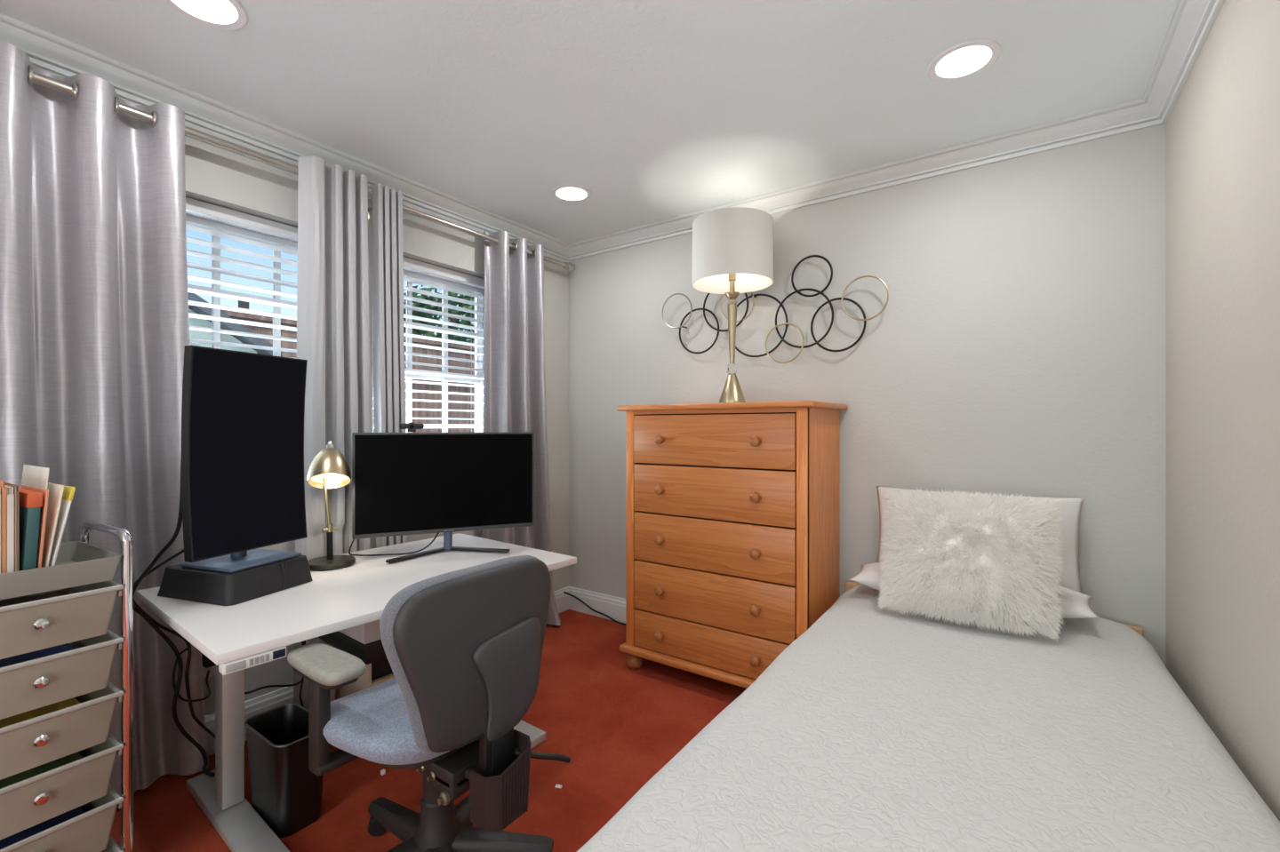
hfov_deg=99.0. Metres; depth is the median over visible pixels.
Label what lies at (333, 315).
curtain
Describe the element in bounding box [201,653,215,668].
power adapter
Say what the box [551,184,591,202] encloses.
recessed light
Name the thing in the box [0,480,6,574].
folder
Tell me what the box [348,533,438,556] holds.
cable
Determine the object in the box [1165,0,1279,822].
wall
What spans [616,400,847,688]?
dresser
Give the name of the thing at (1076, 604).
pillow
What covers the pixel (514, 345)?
curtain
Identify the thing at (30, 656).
paper stack
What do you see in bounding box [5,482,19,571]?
folder
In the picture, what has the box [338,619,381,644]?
box
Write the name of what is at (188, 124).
curtain rod
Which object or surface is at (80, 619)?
cart
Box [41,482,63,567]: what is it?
book
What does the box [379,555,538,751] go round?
chair backrest
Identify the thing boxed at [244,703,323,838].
waste bin
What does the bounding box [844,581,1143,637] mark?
bed
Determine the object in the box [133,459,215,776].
power cable
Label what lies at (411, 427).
webcam
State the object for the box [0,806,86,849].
paper stack
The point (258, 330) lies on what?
fence
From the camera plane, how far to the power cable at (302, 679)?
2.04 m
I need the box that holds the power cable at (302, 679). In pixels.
[299,640,305,706]
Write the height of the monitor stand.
0.084 m
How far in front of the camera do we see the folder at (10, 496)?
1.24 m
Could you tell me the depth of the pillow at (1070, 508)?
2.05 m
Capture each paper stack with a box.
[0,591,69,607]
[0,643,75,668]
[0,697,80,728]
[0,752,83,789]
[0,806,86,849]
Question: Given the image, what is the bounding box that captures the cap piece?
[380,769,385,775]
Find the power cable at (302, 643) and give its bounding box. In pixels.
[244,640,303,695]
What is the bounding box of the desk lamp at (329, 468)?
[307,440,355,571]
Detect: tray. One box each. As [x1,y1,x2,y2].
[0,540,121,599]
[318,631,387,664]
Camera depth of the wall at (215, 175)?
2.70 m
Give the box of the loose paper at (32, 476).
[20,464,49,489]
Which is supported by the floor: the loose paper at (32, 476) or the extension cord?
the extension cord
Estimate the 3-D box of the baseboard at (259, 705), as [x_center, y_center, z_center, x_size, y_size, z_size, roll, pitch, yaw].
[-2.143,1.128,1.179,0.016,0.144,5.890,0,0,35]
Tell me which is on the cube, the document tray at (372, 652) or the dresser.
the document tray at (372, 652)
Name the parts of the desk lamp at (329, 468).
arm, lamp shade, stem, bulb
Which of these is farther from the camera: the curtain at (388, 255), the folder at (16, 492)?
the curtain at (388, 255)
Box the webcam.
[399,423,423,431]
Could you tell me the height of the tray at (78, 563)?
0.059 m
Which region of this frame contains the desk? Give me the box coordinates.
[136,533,576,851]
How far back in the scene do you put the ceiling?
1.84 m
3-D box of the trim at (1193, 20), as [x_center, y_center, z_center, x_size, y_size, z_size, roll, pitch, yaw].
[0.179,-1.129,-0.435,0.070,0.082,5.890,0,0,35]
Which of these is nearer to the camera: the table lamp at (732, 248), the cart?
the cart
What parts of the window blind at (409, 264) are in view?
head rail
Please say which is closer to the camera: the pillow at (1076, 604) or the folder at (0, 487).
the folder at (0, 487)
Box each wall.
[33,64,568,715]
[568,123,1165,665]
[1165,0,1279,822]
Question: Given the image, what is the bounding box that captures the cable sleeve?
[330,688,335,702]
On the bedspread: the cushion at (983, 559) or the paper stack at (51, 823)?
the cushion at (983, 559)
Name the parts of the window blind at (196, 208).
head rail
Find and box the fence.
[220,310,474,432]
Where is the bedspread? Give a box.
[576,584,1279,851]
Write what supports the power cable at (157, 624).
hanging from the desk
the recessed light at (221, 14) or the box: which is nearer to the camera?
the recessed light at (221, 14)
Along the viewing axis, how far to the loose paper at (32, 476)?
1.38 m
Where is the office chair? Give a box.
[287,555,570,851]
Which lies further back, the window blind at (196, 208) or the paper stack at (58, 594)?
the window blind at (196, 208)
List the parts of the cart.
knob, knob, knob, knob, drawer, drawer, drawer, drawer, drawer, frame, drawer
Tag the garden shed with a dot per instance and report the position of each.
(194, 309)
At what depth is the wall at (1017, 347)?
2.36 m
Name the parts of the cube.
drawer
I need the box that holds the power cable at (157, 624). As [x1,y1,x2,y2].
[133,549,215,738]
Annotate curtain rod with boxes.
[27,69,575,271]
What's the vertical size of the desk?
0.677 m
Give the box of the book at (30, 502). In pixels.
[18,488,43,570]
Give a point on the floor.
(618, 724)
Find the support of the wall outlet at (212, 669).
attached to the wall at (215, 175)
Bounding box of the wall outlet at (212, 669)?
[202,665,215,679]
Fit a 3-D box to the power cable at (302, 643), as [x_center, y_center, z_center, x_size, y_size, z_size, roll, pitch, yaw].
[-1.397,0.801,2.033,0.278,0.405,0.056,0,0,-43]
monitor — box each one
[180,345,307,573]
[352,432,534,563]
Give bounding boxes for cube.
[332,646,394,700]
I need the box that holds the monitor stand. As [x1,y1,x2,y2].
[157,555,312,606]
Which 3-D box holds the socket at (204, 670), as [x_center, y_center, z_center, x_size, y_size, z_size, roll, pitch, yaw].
[-1.579,0.860,1.992,0.002,0.073,0.033,0,0,35]
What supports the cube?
on the floor
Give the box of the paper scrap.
[554,784,562,789]
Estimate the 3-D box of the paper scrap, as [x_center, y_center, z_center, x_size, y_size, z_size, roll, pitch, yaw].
[-0.270,1.196,1.813,0.022,0.006,0.014,0,0,12]
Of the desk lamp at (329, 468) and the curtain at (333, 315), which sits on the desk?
the desk lamp at (329, 468)
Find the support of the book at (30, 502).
in the cart
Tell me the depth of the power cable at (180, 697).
1.79 m
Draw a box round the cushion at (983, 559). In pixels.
[877,487,1065,640]
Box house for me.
[220,300,295,320]
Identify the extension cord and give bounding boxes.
[563,592,625,625]
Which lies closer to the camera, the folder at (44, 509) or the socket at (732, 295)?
the folder at (44, 509)
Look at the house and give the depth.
11.39 m
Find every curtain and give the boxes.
[0,40,208,795]
[293,155,370,710]
[371,182,407,548]
[482,230,560,625]
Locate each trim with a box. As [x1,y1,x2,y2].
[0,13,569,261]
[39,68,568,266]
[568,97,1164,261]
[1143,0,1224,123]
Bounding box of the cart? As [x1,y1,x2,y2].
[0,520,133,851]
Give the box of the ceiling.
[0,0,1179,243]
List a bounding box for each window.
[185,214,297,359]
[372,269,484,432]
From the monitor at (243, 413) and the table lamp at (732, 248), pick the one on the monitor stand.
the monitor at (243, 413)
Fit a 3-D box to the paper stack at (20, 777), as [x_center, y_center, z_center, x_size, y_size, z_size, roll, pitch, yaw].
[-1.525,0.875,1.346,0.220,0.055,0.200,0,0,31]
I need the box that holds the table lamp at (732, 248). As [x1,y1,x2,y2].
[691,207,773,403]
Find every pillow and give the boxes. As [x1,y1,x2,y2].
[848,562,1100,618]
[876,486,1083,592]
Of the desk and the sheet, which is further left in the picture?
the sheet
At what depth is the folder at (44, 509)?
1.29 m
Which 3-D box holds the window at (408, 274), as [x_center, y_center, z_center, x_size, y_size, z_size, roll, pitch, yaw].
[-1.075,-0.270,2.888,0.198,1.140,0.795,0,0,35]
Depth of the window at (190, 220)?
2.19 m
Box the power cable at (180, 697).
[172,647,210,702]
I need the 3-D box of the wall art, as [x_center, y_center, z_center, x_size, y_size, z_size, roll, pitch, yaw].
[0.632,-0.570,2.797,1.199,0.519,0.064,0,0,35]
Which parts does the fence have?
cap rail, cross rail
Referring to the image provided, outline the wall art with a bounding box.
[661,255,888,363]
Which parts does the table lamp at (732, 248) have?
stem, lamp shade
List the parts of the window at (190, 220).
frame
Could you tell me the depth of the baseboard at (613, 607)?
3.44 m
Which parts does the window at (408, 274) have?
meeting rail, pane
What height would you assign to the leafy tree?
3.714 m
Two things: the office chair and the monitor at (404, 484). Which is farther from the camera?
the monitor at (404, 484)
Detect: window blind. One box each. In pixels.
[185,197,297,352]
[372,256,484,428]
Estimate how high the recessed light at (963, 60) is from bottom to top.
0.006 m
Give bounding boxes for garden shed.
[188,292,282,357]
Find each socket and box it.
[202,666,212,672]
[724,273,739,300]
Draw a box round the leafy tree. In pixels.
[403,284,474,346]
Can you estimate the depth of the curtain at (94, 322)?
1.68 m
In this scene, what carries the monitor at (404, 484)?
on the desk
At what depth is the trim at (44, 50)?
2.03 m
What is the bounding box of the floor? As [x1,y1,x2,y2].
[110,609,746,851]
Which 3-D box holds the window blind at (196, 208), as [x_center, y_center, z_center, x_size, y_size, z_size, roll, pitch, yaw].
[-1.540,-0.278,2.197,0.073,1.116,0.766,0,0,35]
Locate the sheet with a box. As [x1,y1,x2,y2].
[48,482,75,566]
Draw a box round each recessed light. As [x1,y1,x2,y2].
[163,0,247,30]
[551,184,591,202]
[927,39,1000,82]
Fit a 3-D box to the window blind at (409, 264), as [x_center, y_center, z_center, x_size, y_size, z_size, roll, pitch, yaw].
[-1.065,-0.278,2.881,0.073,1.116,0.771,0,0,35]
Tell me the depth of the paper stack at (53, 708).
1.36 m
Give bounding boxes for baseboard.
[205,586,568,756]
[568,586,625,623]
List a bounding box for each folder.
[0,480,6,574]
[0,487,0,574]
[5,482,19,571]
[5,485,14,573]
[21,485,48,568]
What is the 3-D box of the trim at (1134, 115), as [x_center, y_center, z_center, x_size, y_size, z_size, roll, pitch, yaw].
[0.690,-1.129,2.754,2.870,0.082,0.070,0,0,35]
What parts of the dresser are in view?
knob, knob, knob, knob, knob, moulding, drawer, rail, drawer, drawer, drawer, drawer, knob, knob, knob, knob, knob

